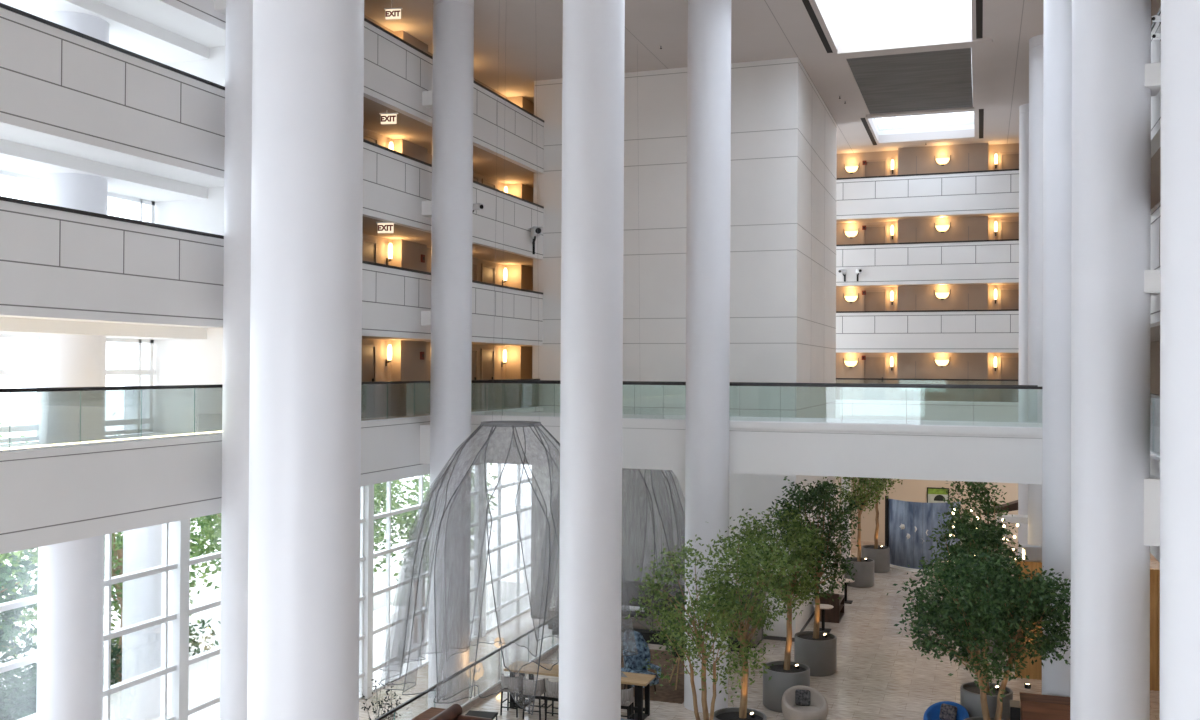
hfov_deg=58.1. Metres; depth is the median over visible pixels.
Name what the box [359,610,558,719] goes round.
glass railing
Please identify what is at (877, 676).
floor
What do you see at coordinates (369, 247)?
door
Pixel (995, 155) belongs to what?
sconce
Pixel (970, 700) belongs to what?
potted tree
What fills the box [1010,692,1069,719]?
counter
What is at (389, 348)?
sconce
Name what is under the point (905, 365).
wall
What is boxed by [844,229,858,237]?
sconce
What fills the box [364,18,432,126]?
parapet
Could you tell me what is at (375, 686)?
plant
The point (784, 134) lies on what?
wall
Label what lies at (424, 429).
bracket
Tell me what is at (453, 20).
column
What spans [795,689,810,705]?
pillow
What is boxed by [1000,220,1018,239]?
door
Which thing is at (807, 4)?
air slot
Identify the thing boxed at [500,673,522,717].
counter stool
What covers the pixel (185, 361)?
wall
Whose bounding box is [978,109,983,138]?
air slot
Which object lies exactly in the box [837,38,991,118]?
trim
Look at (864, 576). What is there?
potted tree
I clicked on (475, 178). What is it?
door
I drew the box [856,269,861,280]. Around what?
security camera
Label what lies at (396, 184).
parapet
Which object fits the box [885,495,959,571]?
screen
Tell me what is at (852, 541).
baseboard
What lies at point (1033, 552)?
urn
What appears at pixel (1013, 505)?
hood
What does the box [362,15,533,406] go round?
wall
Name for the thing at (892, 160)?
sconce
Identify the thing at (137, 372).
window
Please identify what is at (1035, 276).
column
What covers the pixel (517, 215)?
parapet
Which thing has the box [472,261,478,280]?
door
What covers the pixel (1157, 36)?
security camera
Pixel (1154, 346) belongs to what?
wall
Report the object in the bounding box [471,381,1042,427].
glass railing
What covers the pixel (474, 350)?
door
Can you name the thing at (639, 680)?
table
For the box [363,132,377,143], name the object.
door
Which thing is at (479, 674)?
lamp
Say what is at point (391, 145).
sconce
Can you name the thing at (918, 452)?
fascia
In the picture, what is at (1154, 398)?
glass railing
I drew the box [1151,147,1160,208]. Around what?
floor
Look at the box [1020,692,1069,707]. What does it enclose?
countertop
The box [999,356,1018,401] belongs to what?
door
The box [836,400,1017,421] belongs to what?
fascia
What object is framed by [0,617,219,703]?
hedge
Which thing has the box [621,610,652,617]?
seat cushion
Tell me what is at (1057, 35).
column
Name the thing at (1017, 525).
string lights
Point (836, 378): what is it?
glass railing
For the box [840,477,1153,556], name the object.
wall
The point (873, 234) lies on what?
door
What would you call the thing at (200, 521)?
tree
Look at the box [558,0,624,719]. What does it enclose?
column
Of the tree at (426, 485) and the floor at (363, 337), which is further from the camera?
the tree at (426, 485)
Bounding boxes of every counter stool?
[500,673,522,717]
[523,676,545,719]
[545,678,558,719]
[621,688,633,719]
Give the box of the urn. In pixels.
[1020,545,1041,561]
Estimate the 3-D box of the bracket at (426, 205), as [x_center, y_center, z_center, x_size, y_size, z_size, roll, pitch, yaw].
[-4.498,-4.136,29.533,0.640,0.400,0.400,0,0,19]
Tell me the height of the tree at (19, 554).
7.854 m
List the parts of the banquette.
panel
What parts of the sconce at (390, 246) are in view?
lamp shade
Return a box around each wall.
[153,46,224,385]
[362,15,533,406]
[531,57,850,637]
[836,143,1018,401]
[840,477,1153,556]
[1150,341,1159,393]
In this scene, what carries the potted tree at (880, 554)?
on the floor at (877, 676)
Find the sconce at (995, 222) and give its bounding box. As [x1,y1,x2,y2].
[994,221,997,235]
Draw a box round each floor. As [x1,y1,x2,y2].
[0,316,531,346]
[0,434,140,447]
[461,543,1159,719]
[836,213,1018,222]
[836,283,1018,287]
[1150,325,1159,341]
[1151,0,1160,24]
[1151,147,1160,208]
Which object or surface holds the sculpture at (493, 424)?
hanging from the ceiling at (529, 32)
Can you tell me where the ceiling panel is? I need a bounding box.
[847,48,972,113]
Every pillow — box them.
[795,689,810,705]
[939,703,956,719]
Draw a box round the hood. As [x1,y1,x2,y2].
[983,500,1017,523]
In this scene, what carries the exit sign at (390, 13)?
hanging from the ceiling at (529, 32)
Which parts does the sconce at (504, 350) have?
lamp shade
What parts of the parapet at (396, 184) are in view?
handrail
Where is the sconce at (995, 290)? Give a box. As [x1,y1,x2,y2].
[994,289,996,303]
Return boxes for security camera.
[473,203,482,211]
[530,226,542,253]
[838,269,845,281]
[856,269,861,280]
[1151,15,1160,23]
[1151,33,1160,40]
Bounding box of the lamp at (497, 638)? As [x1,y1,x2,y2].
[494,637,504,680]
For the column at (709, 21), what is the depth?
27.54 m
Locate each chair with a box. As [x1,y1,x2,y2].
[621,630,660,690]
[781,685,827,719]
[923,701,968,719]
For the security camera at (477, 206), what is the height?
0.548 m
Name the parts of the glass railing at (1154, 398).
glass pane, handrail, glass pane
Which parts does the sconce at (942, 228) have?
lamp shade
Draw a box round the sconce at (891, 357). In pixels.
[890,356,892,370]
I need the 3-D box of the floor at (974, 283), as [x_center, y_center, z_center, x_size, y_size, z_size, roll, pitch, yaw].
[11.870,-3.721,49.267,15.620,0.730,1.650,0,0,19]
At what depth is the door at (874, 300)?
49.62 m
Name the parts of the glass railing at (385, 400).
glass pane, handrail, glass pane, glass pane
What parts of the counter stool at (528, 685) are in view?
leg, seat, backrest, leg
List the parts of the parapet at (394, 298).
handrail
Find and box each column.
[36,11,108,719]
[122,342,161,719]
[220,0,252,719]
[247,0,363,719]
[428,0,473,708]
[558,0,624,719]
[684,0,730,712]
[1018,103,1028,557]
[1028,34,1042,545]
[1042,0,1071,696]
[1070,0,1150,719]
[1160,0,1199,719]
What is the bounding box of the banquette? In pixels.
[548,580,762,647]
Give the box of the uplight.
[1024,683,1030,688]
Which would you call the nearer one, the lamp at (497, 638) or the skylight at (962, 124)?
the lamp at (497, 638)
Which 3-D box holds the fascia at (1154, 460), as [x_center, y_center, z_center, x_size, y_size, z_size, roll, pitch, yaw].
[12.733,2.454,28.003,0.260,1.580,37.330,0,0,19]
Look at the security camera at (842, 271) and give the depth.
48.27 m
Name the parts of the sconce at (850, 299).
lamp shade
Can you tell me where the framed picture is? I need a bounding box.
[927,487,948,502]
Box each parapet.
[0,3,224,180]
[0,196,223,327]
[147,0,225,34]
[362,260,430,339]
[363,139,431,232]
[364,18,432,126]
[472,180,543,259]
[472,280,542,345]
[473,81,543,173]
[836,169,1018,219]
[836,239,1018,285]
[836,309,1018,352]
[1150,202,1159,327]
[1151,7,1160,157]
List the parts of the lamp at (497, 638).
lamp shade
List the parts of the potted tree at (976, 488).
planter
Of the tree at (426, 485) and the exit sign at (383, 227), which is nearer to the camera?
the exit sign at (383, 227)
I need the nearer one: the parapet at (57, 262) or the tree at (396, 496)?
the parapet at (57, 262)
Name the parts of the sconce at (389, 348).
lamp shade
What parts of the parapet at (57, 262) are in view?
handrail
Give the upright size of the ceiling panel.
0.050 m
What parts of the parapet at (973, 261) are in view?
handrail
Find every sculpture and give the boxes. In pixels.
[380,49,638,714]
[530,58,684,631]
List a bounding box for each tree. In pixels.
[0,422,37,594]
[0,435,112,674]
[0,550,37,717]
[10,518,216,681]
[37,516,219,584]
[190,513,220,589]
[190,515,220,561]
[374,480,418,575]
[374,480,423,551]
[381,476,473,589]
[400,463,502,550]
[624,534,757,719]
[651,587,684,689]
[685,522,809,719]
[730,503,829,712]
[767,476,863,676]
[835,476,894,587]
[847,478,902,572]
[887,546,1070,719]
[919,510,1028,719]
[937,481,1013,659]
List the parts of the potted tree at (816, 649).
planter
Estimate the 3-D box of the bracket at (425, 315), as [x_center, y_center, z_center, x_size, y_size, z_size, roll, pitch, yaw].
[-4.516,-1.137,29.510,0.640,0.400,0.400,0,0,19]
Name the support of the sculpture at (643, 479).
hanging from the ceiling at (529, 32)
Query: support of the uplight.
on the floor at (877, 676)
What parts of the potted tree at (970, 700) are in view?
planter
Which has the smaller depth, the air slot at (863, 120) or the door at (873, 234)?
the air slot at (863, 120)
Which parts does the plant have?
stem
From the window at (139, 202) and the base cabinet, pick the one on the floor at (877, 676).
the base cabinet
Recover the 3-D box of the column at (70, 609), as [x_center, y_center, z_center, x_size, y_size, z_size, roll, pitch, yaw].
[-10.020,-0.089,20.549,1.130,19.720,1.130,0,0,19]
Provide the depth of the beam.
20.22 m
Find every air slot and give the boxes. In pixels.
[801,0,833,52]
[860,118,877,144]
[975,0,983,38]
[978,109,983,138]
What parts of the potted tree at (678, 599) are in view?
leg, pot, leg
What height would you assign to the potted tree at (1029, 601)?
4.893 m
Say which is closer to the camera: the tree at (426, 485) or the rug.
the rug
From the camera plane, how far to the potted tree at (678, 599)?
29.50 m
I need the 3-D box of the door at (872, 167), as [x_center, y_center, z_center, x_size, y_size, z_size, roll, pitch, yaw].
[12.648,-8.143,49.662,1.080,2.130,0.070,0,0,19]
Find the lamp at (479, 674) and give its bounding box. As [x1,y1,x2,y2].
[466,661,483,696]
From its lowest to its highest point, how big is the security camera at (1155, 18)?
0.233 m
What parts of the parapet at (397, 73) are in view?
handrail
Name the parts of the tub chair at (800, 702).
seat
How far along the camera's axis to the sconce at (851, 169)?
49.94 m
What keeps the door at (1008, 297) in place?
in the wall at (905, 365)
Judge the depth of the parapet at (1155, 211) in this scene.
17.18 m
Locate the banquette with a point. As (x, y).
(631, 590)
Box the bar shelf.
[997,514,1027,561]
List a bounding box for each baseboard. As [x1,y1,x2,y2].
[533,581,834,641]
[851,540,1157,560]
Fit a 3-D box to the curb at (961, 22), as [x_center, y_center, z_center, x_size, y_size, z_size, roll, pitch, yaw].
[6.502,-10.390,25.205,4.210,0.450,17.870,0,0,19]
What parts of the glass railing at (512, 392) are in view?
glass pane, glass pane, handrail, glass pane, glass pane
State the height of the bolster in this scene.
0.176 m
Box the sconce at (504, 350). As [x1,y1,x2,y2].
[501,349,506,366]
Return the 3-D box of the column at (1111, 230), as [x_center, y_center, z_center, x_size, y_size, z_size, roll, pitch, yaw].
[8.052,-0.485,17.040,1.130,18.770,1.130,0,0,19]
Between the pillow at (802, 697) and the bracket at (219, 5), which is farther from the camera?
the pillow at (802, 697)
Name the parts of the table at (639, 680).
leg, leg, leg, leg, leg, leg, leg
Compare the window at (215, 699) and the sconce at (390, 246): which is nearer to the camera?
the window at (215, 699)
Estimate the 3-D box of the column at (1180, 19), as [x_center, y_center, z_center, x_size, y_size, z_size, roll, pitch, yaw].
[5.037,-0.569,8.481,1.130,18.770,1.130,0,0,19]
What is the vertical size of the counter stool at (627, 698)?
1.006 m
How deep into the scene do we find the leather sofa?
24.73 m
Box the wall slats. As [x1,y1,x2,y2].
[1015,561,1159,690]
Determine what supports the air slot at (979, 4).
attached to the ceiling at (529, 32)
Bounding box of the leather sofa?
[429,704,492,719]
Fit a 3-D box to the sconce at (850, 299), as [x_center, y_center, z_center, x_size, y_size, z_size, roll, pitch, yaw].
[11.600,-2.863,49.925,0.704,0.461,0.177,0,0,19]
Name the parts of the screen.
post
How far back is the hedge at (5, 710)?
25.12 m
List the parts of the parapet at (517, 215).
handrail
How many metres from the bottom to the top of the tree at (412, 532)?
5.295 m
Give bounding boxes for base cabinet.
[819,592,843,622]
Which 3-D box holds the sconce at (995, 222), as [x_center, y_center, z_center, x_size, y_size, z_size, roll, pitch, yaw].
[17.537,-5.829,47.849,0.156,0.650,0.198,0,0,19]
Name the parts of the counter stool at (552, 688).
leg, seat, backrest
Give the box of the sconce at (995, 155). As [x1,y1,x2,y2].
[994,153,997,168]
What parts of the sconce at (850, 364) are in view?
lamp shade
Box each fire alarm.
[420,352,423,359]
[421,254,424,262]
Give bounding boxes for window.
[0,170,154,222]
[0,334,154,442]
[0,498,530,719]
[0,519,189,719]
[188,486,365,714]
[364,465,480,698]
[474,463,531,636]
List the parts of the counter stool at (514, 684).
leg, leg, seat, backrest, leg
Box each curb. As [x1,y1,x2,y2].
[821,0,971,40]
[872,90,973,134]
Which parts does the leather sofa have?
backrest, arm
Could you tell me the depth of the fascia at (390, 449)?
27.98 m
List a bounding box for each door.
[361,343,376,381]
[362,238,377,262]
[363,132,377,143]
[471,348,477,379]
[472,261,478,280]
[473,175,478,181]
[480,349,494,379]
[481,264,495,283]
[482,178,495,188]
[862,290,886,310]
[862,355,886,399]
[863,159,886,176]
[863,224,886,243]
[999,288,1018,309]
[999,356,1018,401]
[1000,152,1018,169]
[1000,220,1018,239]
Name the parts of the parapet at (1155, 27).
handrail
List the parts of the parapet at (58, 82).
handrail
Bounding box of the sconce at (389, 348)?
[386,344,391,365]
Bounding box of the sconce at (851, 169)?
[844,165,858,173]
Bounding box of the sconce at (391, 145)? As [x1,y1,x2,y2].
[389,142,393,149]
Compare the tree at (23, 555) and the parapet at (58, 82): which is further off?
the tree at (23, 555)
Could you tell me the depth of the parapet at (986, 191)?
47.30 m
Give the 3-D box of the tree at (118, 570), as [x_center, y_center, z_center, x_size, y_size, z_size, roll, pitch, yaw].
[-14.935,5.769,33.278,5.703,8.265,5.646,0,-1,35]
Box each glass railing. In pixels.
[0,384,222,451]
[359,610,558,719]
[361,381,429,421]
[471,379,539,412]
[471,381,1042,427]
[488,380,1037,422]
[836,378,1018,402]
[1150,393,1159,457]
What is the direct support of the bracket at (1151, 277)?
attached to the column at (1111, 230)
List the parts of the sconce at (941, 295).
lamp shade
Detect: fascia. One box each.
[0,434,221,553]
[361,417,429,486]
[471,407,542,465]
[471,412,1041,483]
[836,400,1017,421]
[1150,453,1159,561]
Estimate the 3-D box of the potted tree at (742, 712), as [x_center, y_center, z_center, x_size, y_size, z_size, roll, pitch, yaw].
[3.301,6.336,24.285,2.584,5.187,2.627,0,-1,43]
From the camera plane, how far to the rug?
29.87 m
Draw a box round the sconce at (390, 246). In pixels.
[386,243,392,264]
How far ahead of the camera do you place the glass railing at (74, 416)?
19.40 m
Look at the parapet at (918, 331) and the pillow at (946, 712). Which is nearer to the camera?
the pillow at (946, 712)
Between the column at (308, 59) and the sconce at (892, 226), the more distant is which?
the sconce at (892, 226)
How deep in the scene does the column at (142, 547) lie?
29.67 m
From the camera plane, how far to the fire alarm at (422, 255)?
33.29 m
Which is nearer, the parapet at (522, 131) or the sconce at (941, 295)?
the parapet at (522, 131)
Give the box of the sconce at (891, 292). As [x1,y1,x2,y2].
[890,291,893,304]
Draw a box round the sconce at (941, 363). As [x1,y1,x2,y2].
[934,359,949,366]
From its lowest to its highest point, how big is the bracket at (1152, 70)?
0.350 m
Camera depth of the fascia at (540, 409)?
35.63 m
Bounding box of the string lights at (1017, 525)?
[950,509,1018,558]
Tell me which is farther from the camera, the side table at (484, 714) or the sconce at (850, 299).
the sconce at (850, 299)
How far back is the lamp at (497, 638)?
31.69 m
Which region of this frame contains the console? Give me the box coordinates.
[411,707,444,719]
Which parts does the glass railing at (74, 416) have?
glass pane, glass pane, glass pane, handrail, glass pane, glass pane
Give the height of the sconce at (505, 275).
0.650 m
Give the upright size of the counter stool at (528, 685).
1.006 m
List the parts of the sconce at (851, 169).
lamp shade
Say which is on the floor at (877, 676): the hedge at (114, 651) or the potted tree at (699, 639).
the potted tree at (699, 639)
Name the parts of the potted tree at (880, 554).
planter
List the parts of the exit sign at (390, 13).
panel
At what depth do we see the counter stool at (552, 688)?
26.59 m
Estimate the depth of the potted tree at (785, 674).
27.70 m
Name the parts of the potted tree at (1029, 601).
planter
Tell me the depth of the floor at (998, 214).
48.15 m
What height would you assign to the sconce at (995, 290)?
0.650 m
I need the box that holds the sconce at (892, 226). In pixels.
[890,225,893,238]
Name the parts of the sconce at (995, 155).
lamp shade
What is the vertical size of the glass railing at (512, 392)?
1.010 m
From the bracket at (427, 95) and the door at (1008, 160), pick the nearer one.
the bracket at (427, 95)
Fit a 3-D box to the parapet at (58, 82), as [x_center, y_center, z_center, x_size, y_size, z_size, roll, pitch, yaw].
[-11.197,-4.676,11.827,0.270,1.845,22.780,0,0,19]
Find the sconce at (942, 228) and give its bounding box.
[934,222,950,232]
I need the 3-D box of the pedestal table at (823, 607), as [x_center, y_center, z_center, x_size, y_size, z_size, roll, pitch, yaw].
[7.464,8.636,36.092,0.660,0.820,0.660,0,0,19]
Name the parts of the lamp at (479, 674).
lamp shade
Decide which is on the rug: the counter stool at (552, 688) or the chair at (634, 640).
the chair at (634, 640)
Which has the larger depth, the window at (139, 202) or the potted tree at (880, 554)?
the potted tree at (880, 554)
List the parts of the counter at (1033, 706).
panel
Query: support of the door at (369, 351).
in the wall at (406, 364)
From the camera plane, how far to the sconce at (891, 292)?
49.23 m
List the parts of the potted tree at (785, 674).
planter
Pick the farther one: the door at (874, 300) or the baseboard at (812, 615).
the door at (874, 300)
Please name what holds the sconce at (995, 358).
attached to the wall at (905, 365)
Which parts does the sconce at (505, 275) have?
lamp shade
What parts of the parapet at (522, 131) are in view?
handrail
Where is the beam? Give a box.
[0,317,206,339]
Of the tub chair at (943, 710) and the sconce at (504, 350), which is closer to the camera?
the tub chair at (943, 710)
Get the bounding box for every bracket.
[214,0,225,14]
[420,424,429,463]
[421,311,430,325]
[422,90,431,108]
[422,200,431,216]
[1144,270,1159,295]
[1145,63,1160,95]
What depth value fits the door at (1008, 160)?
47.76 m
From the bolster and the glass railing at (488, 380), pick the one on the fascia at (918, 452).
the glass railing at (488, 380)
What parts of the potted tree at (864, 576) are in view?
planter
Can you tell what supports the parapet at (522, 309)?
attached to the floor at (363, 337)
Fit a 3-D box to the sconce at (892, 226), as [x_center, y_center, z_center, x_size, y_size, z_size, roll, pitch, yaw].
[13.349,-5.842,49.325,0.156,0.650,0.198,0,0,19]
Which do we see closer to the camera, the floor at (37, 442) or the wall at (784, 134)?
the floor at (37, 442)
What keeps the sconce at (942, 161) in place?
attached to the wall at (905, 365)
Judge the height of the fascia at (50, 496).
1.580 m
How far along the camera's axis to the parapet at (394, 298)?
28.10 m
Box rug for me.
[621,646,683,703]
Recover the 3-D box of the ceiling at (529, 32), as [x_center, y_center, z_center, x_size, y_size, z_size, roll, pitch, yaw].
[4.999,-9.965,26.435,26.200,0.400,61.000,0,0,19]
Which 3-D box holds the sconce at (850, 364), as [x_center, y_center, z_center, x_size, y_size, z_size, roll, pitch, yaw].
[11.582,0.137,49.901,0.704,0.461,0.177,0,0,19]
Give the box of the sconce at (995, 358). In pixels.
[994,357,996,370]
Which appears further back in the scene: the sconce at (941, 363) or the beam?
the sconce at (941, 363)
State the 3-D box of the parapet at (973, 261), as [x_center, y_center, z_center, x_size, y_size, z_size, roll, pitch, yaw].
[11.566,-4.257,48.394,15.624,1.845,0.270,0,0,19]
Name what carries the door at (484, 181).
in the wall at (406, 364)
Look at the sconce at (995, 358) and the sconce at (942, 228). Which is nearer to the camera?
the sconce at (995, 358)
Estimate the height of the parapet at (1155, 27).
1.845 m
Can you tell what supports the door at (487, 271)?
in the wall at (406, 364)
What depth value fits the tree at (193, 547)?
38.51 m
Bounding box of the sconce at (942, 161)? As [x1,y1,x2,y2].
[936,155,950,165]
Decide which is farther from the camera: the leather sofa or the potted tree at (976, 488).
the potted tree at (976, 488)
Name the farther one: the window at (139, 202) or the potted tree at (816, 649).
the potted tree at (816, 649)
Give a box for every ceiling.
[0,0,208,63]
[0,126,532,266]
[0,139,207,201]
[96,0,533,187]
[364,0,1043,153]
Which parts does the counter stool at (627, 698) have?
backrest, leg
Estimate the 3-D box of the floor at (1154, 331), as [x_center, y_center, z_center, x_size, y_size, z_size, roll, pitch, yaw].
[13.706,-0.878,27.694,1.760,0.730,37.330,0,0,19]
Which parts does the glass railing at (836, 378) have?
handrail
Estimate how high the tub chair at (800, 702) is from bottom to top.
0.779 m
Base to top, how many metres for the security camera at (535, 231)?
0.856 m
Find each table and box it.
[465,710,497,719]
[504,661,655,719]
[813,604,832,632]
[838,579,854,603]
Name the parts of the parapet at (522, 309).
handrail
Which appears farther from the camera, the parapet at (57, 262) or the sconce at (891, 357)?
the sconce at (891, 357)
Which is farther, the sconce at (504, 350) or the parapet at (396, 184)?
the sconce at (504, 350)
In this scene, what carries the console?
on the floor at (877, 676)
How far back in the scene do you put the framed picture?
53.02 m
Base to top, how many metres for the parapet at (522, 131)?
1.845 m
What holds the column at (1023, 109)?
on the floor at (877, 676)
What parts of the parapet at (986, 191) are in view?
handrail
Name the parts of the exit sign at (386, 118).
panel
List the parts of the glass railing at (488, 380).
handrail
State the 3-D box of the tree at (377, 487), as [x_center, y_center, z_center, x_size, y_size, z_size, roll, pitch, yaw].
[-10.190,6.228,44.178,5.503,7.572,5.804,0,-1,29]
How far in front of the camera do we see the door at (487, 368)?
38.51 m
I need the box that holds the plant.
[361,679,408,719]
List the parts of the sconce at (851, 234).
lamp shade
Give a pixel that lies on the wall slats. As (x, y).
(1034, 671)
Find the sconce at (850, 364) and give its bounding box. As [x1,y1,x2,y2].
[843,358,858,367]
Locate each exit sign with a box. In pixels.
[376,221,394,232]
[379,110,397,123]
[384,0,402,19]
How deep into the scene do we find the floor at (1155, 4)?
20.19 m
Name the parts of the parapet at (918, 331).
handrail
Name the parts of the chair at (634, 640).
arm, backrest, seat, frame, arm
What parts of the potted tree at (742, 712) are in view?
planter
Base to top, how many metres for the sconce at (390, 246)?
0.650 m
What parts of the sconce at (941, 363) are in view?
lamp shade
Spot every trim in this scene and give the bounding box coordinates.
[462,645,558,712]
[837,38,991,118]
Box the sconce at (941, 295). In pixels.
[934,290,949,299]
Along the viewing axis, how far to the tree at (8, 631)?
25.23 m
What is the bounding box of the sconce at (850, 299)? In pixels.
[843,293,858,302]
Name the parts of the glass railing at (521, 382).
handrail, glass pane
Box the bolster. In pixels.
[621,605,644,611]
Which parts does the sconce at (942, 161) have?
lamp shade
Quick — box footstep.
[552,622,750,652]
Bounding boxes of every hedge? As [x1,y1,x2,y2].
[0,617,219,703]
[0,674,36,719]
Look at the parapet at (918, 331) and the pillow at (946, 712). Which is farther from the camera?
the parapet at (918, 331)
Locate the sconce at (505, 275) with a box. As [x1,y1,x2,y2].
[502,268,507,284]
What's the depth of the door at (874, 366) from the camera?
49.60 m
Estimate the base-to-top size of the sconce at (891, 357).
0.650 m
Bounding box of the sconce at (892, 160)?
[891,159,893,173]
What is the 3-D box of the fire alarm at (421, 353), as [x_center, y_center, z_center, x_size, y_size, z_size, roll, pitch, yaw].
[-5.481,-0.133,33.317,0.075,0.240,0.180,0,0,19]
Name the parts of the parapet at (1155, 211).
handrail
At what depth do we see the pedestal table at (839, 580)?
40.51 m

